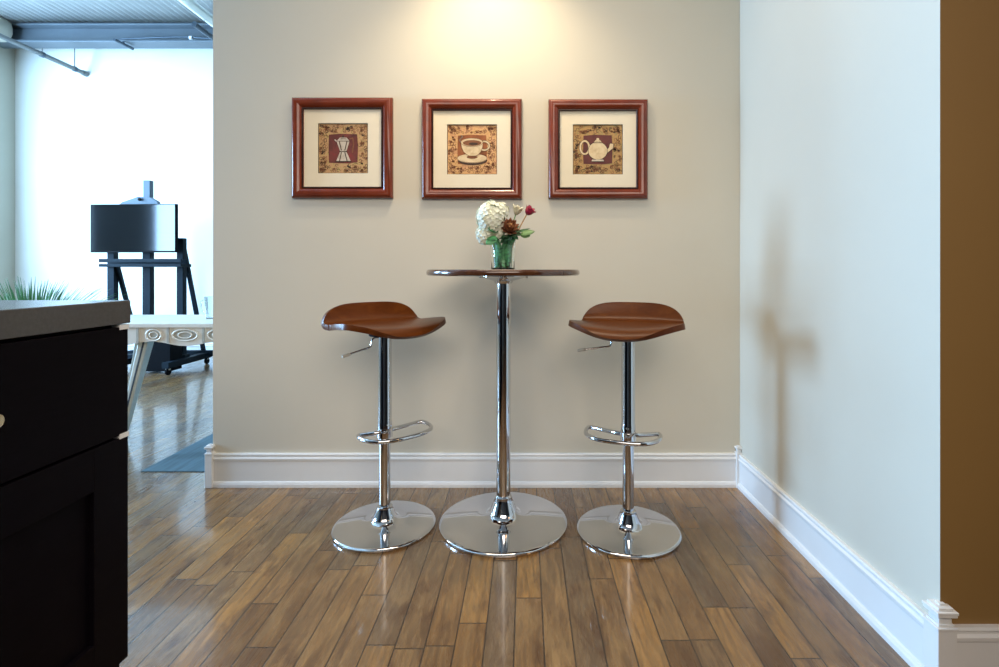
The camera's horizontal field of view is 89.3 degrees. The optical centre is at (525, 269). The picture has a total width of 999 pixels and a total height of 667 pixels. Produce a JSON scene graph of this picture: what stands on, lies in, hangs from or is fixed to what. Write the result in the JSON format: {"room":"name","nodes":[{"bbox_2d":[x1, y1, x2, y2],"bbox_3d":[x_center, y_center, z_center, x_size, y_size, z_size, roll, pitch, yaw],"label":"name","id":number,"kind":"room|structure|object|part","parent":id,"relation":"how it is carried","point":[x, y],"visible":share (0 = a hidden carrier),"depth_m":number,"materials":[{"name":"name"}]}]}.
{"room":"kitchen dining area","nodes":[
{"label":"kitchen dining area","id":0,"kind":"room"},
{"bbox_2d":[0,47,14,299],"bbox_3d":[-6.150,-0.920,1.595,0.200,3.900,8.790,0,0,0],"label":"wall","id":1,"kind":"structure","parent":0,"point":[7,56],"depth_m":5.89,"materials":[{"name":"grey paint"}]},
{"bbox_2d":[0,17,12,41],"bbox_3d":[-5.891,-2.657,4.320,0.318,0.224,2.640,0,0,0],"label":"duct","id":2,"kind":"structure","parent":1,"relation":"attached to","point":[6,29],"depth_m":5.58,"materials":[{"name":"white metal"}]},
{"bbox_2d":[0,0,212,22],"bbox_3d":[-1.233,-2.791,1.690,9.640,0.042,8.580,0,0,0],"label":"ceiling","id":3,"kind":"structure","parent":0,"point":[14,11],"depth_m":5.44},
{"bbox_2d":[0,23,212,48],"bbox_3d":[-2.505,-2.662,5.740,7.050,0.213,0.180,0,0,0],"label":"beam steel","id":4,"kind":"structure","parent":3,"relation":"attached to","point":[34,35],"depth_m":5.73,"materials":[{"name":"metal"}]},
{"bbox_2d":[0,33,88,76],"bbox_3d":[-5.202,-2.418,4.974,0.066,0.268,1.999,0,0,0],"label":"pipe","id":5,"kind":"object","parent":4,"relation":"hanging from","point":[42,54],"visible":1,"depth_m":5.44,"materials":[{"name":"white metal"}]},
{"bbox_2d":[81,70,88,76],"bbox_3d":[-5.202,-2.317,5.949,0.066,0.066,0.049,0,0,0],"label":"cap","id":6,"kind":"object","parent":5,"relation":"attached to","point":[84,73],"depth_m":5.93,"materials":[{"name":"white metal"}]},
{"bbox_2d":[113,38,133,49],"bbox_3d":[-4.496,-2.530,5.645,0.032,0.047,0.231,0,0,6],"label":"stub","id":7,"kind":"object","parent":4,"relation":"attached to","point":[114,39],"visible":1,"depth_m":5.63,"materials":[{"name":"white metal"}]},
{"bbox_2d":[120,36,209,39],"bbox_3d":[-3.325,-2.598,5.655,2.450,0.042,0.040,0,0,0],"label":"cable","id":8,"kind":"object","parent":4,"relation":"attached to","point":[189,37],"visible":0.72,"depth_m":5.65,"materials":[{"name":"grey metal"}]},
{"bbox_2d":[178,0,212,26],"bbox_3d":[-3.173,-2.615,4.790,0.114,0.306,2.320,0,0,0],"label":"pipe","id":9,"kind":"object","parent":3,"relation":"hanging from","point":[192,5],"visible":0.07,"depth_m":4.85,"materials":[{"name":"silver metal"}]},
{"bbox_2d":[191,21,212,40],"bbox_3d":[-3.198,-2.408,5.253,0.052,0.125,0.775,0,0,0],"label":"conduit","id":10,"kind":"object","parent":9,"relation":"attached to","point":[196,25],"visible":0.42,"depth_m":4.97,"materials":[{"name":"white metal"}]},
{"bbox_2d":[15,49,212,343],"bbox_3d":[-1.325,-0.920,6.055,9.850,3.900,0.150,0,0,0],"label":"wall","id":11,"kind":"structure","parent":0,"point":[138,115],"depth_m":5.98,"materials":[{"name":"white paint"}]},
{"bbox_2d":[128,344,212,356],"bbox_3d":[-1.225,0.951,5.969,9.650,0.158,0.022,0,0,0],"label":"baseboard","id":12,"kind":"structure","parent":11,"relation":"attached to","point":[208,346],"depth_m":5.97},
{"bbox_2d":[213,0,739,452],"bbox_3d":[-0.227,-0.870,2.470,2.534,3.800,0.120,0,0,0],"label":"wall","id":13,"kind":"structure","parent":0,"point":[283,383],"depth_m":2.41,"materials":[{"name":"beige paint"}]},
{"bbox_2d":[204,444,215,487],"bbox_3d":[-1.500,0.928,2.400,0.038,0.204,0.038,0,0,0],"label":"trim","id":14,"kind":"structure","parent":13,"relation":"attached to","point":[209,463],"depth_m":2.38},
{"bbox_2d":[292,97,392,198],"bbox_3d":[-0.871,-0.579,2.394,0.476,0.476,0.031,0,0,0],"label":"framed print","id":15,"kind":"object","parent":13,"relation":"attached to","point":[342,147],"visible":1,"depth_m":2.40,"materials":[{"name":"brown wood"}]},
{"bbox_2d":[422,99,521,198],"bbox_3d":[-0.257,-0.574,2.394,0.474,0.474,0.031,0,0,0],"label":"framed print","id":16,"kind":"object","parent":13,"relation":"attached to","point":[472,148],"visible":1,"depth_m":2.40,"materials":[{"name":"brown wood"}]},
{"bbox_2d":[212,453,735,487],"bbox_3d":[-0.244,0.951,2.399,2.499,0.158,0.022,0,0,0],"label":"baseboard","id":17,"kind":"structure","parent":13,"relation":"attached to","point":[231,470],"depth_m":2.40,"materials":[{"name":"white wood"}]},
{"bbox_2d":[548,99,647,198],"bbox_3d":[0.342,-0.574,2.394,0.470,0.470,0.031,0,0,0],"label":"framed print","id":18,"kind":"object","parent":13,"relation":"attached to","point":[598,148],"visible":1,"depth_m":2.40,"materials":[{"name":"brown wood"}]},
{"bbox_2d":[734,445,741,487],"bbox_3d":[1.008,0.931,2.396,0.029,0.198,0.029,0,0,0],"label":"trim","id":19,"kind":"structure","parent":13,"relation":"attached to","point":[738,448],"depth_m":2.38,"materials":[{"name":"white wood"}]},
{"bbox_2d":[119,357,909,666],"bbox_3d":[-1.225,1.070,1.690,10.050,0.080,8.980,0,0,0],"label":"floor","id":20,"kind":"structure","parent":0,"point":[218,577],"depth_m":1.65,"materials":[{"name":"brown wood"}]},
{"bbox_2d":[0,276,127,299],"bbox_3d":[-2.982,0.532,3.074,0.902,0.996,0.994,0,0,-43],"label":"potted palm","id":21,"kind":"object","parent":20,"relation":"on","point":[21,291],"visible":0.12,"depth_m":3.05,"materials":[{"name":"green plant"}]},
{"bbox_2d":[0,324,128,666],"bbox_3d":[-1.433,0.582,0.320,0.934,0.896,1.900,0,0,0],"label":"base cabinet","id":22,"kind":"object","parent":20,"relation":"on","point":[64,433],"visible":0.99,"depth_m":1.10,"materials":[{"name":"black wood"}]},
{"bbox_3d":[-0.983,0.278,0.925,0.034,0.031,0.031,0,0,0],"label":"knob","id":23,"kind":"part","parent":22,"relation":"part of","materials":[{"name":"gold metal"}]},
{"bbox_3d":[-1.010,0.275,0.961,0.020,0.267,0.617,0,0,0],"label":"drawer","id":24,"kind":"part","parent":22,"relation":"part of","materials":[{"name":"black wood"}]},
{"bbox_3d":[-1.010,0.692,0.961,0.020,0.556,0.617,0,0,0],"label":"door","id":25,"kind":"part","parent":22,"relation":"part of","materials":[{"name":"black wood"}]},
{"bbox_2d":[0,300,129,339],"bbox_3d":[-1.464,0.104,0.307,0.933,0.057,1.934,0,0,0],"label":"countertop","id":26,"kind":"structure","parent":22,"relation":"on","point":[18,318],"depth_m":1.10,"materials":[{"name":"grey stone"}]},
{"bbox_2d":[99,180,212,374],"bbox_3d":[-3.851,0.052,5.240,0.988,1.957,0.680,0,0,0],"label":"easel stand","id":27,"kind":"object","parent":20,"relation":"on","point":[165,357],"visible":0.64,"depth_m":5.20,"materials":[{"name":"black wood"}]},
{"bbox_3d":[-4.278,0.372,5.230,0.072,1.115,0.060,0,0,0],"label":"post","id":28,"kind":"part","parent":27,"relation":"part of","materials":[{"name":"blue wood"}]},
{"bbox_2d":[90,204,177,252],"bbox_3d":[-3.977,-0.422,5.136,0.904,0.490,0.059,0,0,3],"label":"television","id":29,"kind":"object","parent":27,"relation":"on","point":[114,228],"visible":1,"depth_m":5.11,"materials":[{"name":"black plastic"}]},
{"bbox_3d":[-3.901,-0.072,5.180,0.833,0.082,0.160,0,0,0],"label":"shelf rail","id":30,"kind":"part","parent":27,"relation":"part of","materials":[{"name":"blue wood"}]},
{"bbox_3d":[-3.923,0.905,5.220,0.844,0.070,0.080,0,0,0],"label":"rail","id":31,"kind":"part","parent":27,"relation":"part of","materials":[{"name":"blue wood"}]},
{"bbox_3d":[-3.851,0.910,5.530,0.988,0.060,0.060,0,0,0],"label":"rail","id":32,"kind":"part","parent":27,"relation":"part of","materials":[{"name":"blue wood"}]},
{"bbox_3d":[-3.565,0.300,5.230,0.067,1.260,0.060,0,0,0],"label":"post","id":33,"kind":"part","parent":27,"relation":"part of","materials":[{"name":"blue wood"}]},
{"bbox_2d":[124,315,212,430],"bbox_3d":[-1.585,0.653,2.924,2.070,0.742,0.532,0,0,0],"label":"metal table","id":34,"kind":"object","parent":20,"relation":"on","point":[144,330],"visible":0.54,"depth_m":2.67,"materials":[{"name":"white metal"}]},
{"bbox_3d":[-2.416,0.660,3.120,0.194,0.727,0.056,0,0,0],"label":"leg","id":35,"kind":"part","parent":34,"relation":"part of","materials":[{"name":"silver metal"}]},
{"bbox_3d":[-2.116,0.660,2.735,0.213,0.728,0.056,0,0,0],"label":"leg","id":36,"kind":"part","parent":34,"relation":"part of","materials":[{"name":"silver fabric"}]},
{"bbox_2d":[200,296,212,318],"bbox_3d":[-1.840,0.219,2.955,0.100,0.126,0.082,0,0,34],"label":"mug","id":37,"kind":"object","parent":34,"relation":"on","point":[208,301],"visible":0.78,"depth_m":2.92,"materials":[{"name":"white ceramic"}]},
{"bbox_3d":[-1.832,0.219,2.950,0.082,0.126,0.082,0,0,0],"label":"glass","id":38,"kind":"part","parent":37,"relation":"part of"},
{"bbox_2d":[141,434,212,471],"bbox_3d":[-1.015,1.028,3.575,1.900,0.004,2.000,0,0,0],"label":"rug","id":39,"kind":"object","parent":20,"relation":"on","point":[191,458],"visible":0.14,"depth_m":2.70,"materials":[{"name":"blue fabric"}]},
{"bbox_2d":[321,301,445,552],"bbox_3d":[-0.562,0.583,2.026,0.439,0.895,0.422,0,0,-42],"label":"bar stool","id":40,"kind":"object","parent":20,"relation":"on","point":[385,525],"visible":1,"depth_m":2.01,"materials":[{"name":"silver metal"}]},
{"bbox_3d":[-0.631,0.294,1.939,0.008,0.060,0.166,0,0,34],"label":"lever","id":41,"kind":"part","parent":40,"relation":"part of","materials":[{"name":"silver metal"}]},
{"bbox_3d":[-0.551,0.196,2.013,0.436,0.122,0.382,0,0,-42],"label":"seat","id":42,"kind":"part","parent":40,"relation":"part of","materials":[{"name":"brown wood"}]},
{"bbox_2d":[426,270,579,557],"bbox_3d":[-0.092,0.514,2.060,0.619,1.032,0.619,0,0,0],"label":"pub table","id":43,"kind":"object","parent":20,"relation":"on","point":[502,523],"visible":1,"depth_m":2.03,"materials":[{"name":"silver metal"}]},
{"bbox_2d":[490,237,515,269],"bbox_3d":[-0.094,-0.066,2.060,0.110,0.129,0.110,0,0,0],"label":"glass vase","id":44,"kind":"object","parent":43,"relation":"on","point":[502,253],"visible":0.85,"depth_m":2.02,"materials":[{"name":"green glass"}]},
{"bbox_2d":[475,199,508,244],"bbox_3d":[-0.136,-0.148,2.025,0.133,0.269,0.127,0,0,0],"label":"hydrangea","id":45,"kind":"object","parent":44,"relation":"in","point":[490,215],"visible":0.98,"depth_m":1.99,"materials":[{"name":"white plant"}]},
{"bbox_2d":[501,217,519,235],"bbox_3d":[-0.064,-0.112,2.009,0.072,0.198,0.069,0,0,22],"label":"protea","id":46,"kind":"object","parent":44,"relation":"in","point":[510,225],"visible":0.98,"depth_m":2.01,"materials":[{"name":"brown plant"}]},
{"bbox_2d":[501,226,534,245],"bbox_3d":[-0.041,-0.095,2.019,0.153,0.165,0.051,0,0,0],"label":"leaf sprig","id":47,"kind":"object","parent":44,"relation":"in","point":[524,233],"visible":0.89,"depth_m":2.02,"materials":[{"name":"green plant"}]},
{"bbox_2d":[521,230,534,237],"bbox_3d":[0.007,-0.144,2.011,0.059,0.034,0.015,0,0,16],"label":"leaf","id":48,"kind":"object","parent":47,"relation":"attached to","point":[524,233],"depth_m":2.01,"materials":[{"name":"green plant"}]},
{"bbox_2d":[513,204,523,219],"bbox_3d":[-0.047,-0.143,2.055,0.090,0.259,0.054,0,0,0],"label":"lisianthus","id":49,"kind":"object","parent":44,"relation":"in","point":[517,210],"visible":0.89,"depth_m":2.05,"materials":[{"name":"white plant"}]},
{"bbox_2d":[518,205,535,230],"bbox_3d":[-0.018,-0.139,2.037,0.120,0.252,0.050,0,0,0],"label":"rose","id":50,"kind":"object","parent":44,"relation":"in","point":[529,210],"visible":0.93,"depth_m":2.03,"materials":[{"name":"red plant"}]},
{"bbox_2d":[568,302,684,558],"bbox_3d":[0.401,0.583,1.984,0.439,0.895,0.422,0,0,19],"label":"bar stool","id":51,"kind":"object","parent":20,"relation":"on","point":[626,530],"visible":1,"depth_m":1.97,"materials":[{"name":"silver metal"}]},
{"bbox_3d":[0.291,0.294,2.002,0.166,0.060,0.008,0,0,5],"label":"lever","id":52,"kind":"part","parent":51,"relation":"part of","materials":[{"name":"silver metal"}]},
{"bbox_3d":[0.395,0.196,1.967,0.436,0.122,0.382,0,0,19],"label":"seat","id":53,"kind":"part","parent":51,"relation":"part of","materials":[{"name":"brown wood"}]},
{"bbox_2d":[740,0,998,623],"bbox_3d":[2.310,-0.395,1.827,2.580,2.850,1.165,0,0,0],"label":"wall","id":54,"kind":"structure","parent":0,"point":[869,129],"depth_m":1.46,"materials":[{"name":"beige paint"}]},
{"bbox_2d":[737,455,927,666],"bbox_3d":[1.009,0.951,1.817,0.022,0.158,1.146,0,0,0],"label":"baseboard","id":55,"kind":"structure","parent":54,"relation":"attached to","point":[890,612],"depth_m":1.59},
{"bbox_2d":[922,599,958,666],"bbox_3d":[1.020,0.923,1.244,0.052,0.213,0.052,0,0,0],"label":"trim","id":56,"kind":"structure","parent":54,"relation":"attached to","point":[940,634],"depth_m":1.23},
{"bbox_2d":[954,624,998,666],"bbox_3d":[2.310,0.951,1.233,2.580,0.158,0.022,0,0,0],"label":"baseboard","id":57,"kind":"structure","parent":54,"relation":"attached to","point":[977,644],"depth_m":1.23,"materials":[{"name":"white wood"}]}
]}

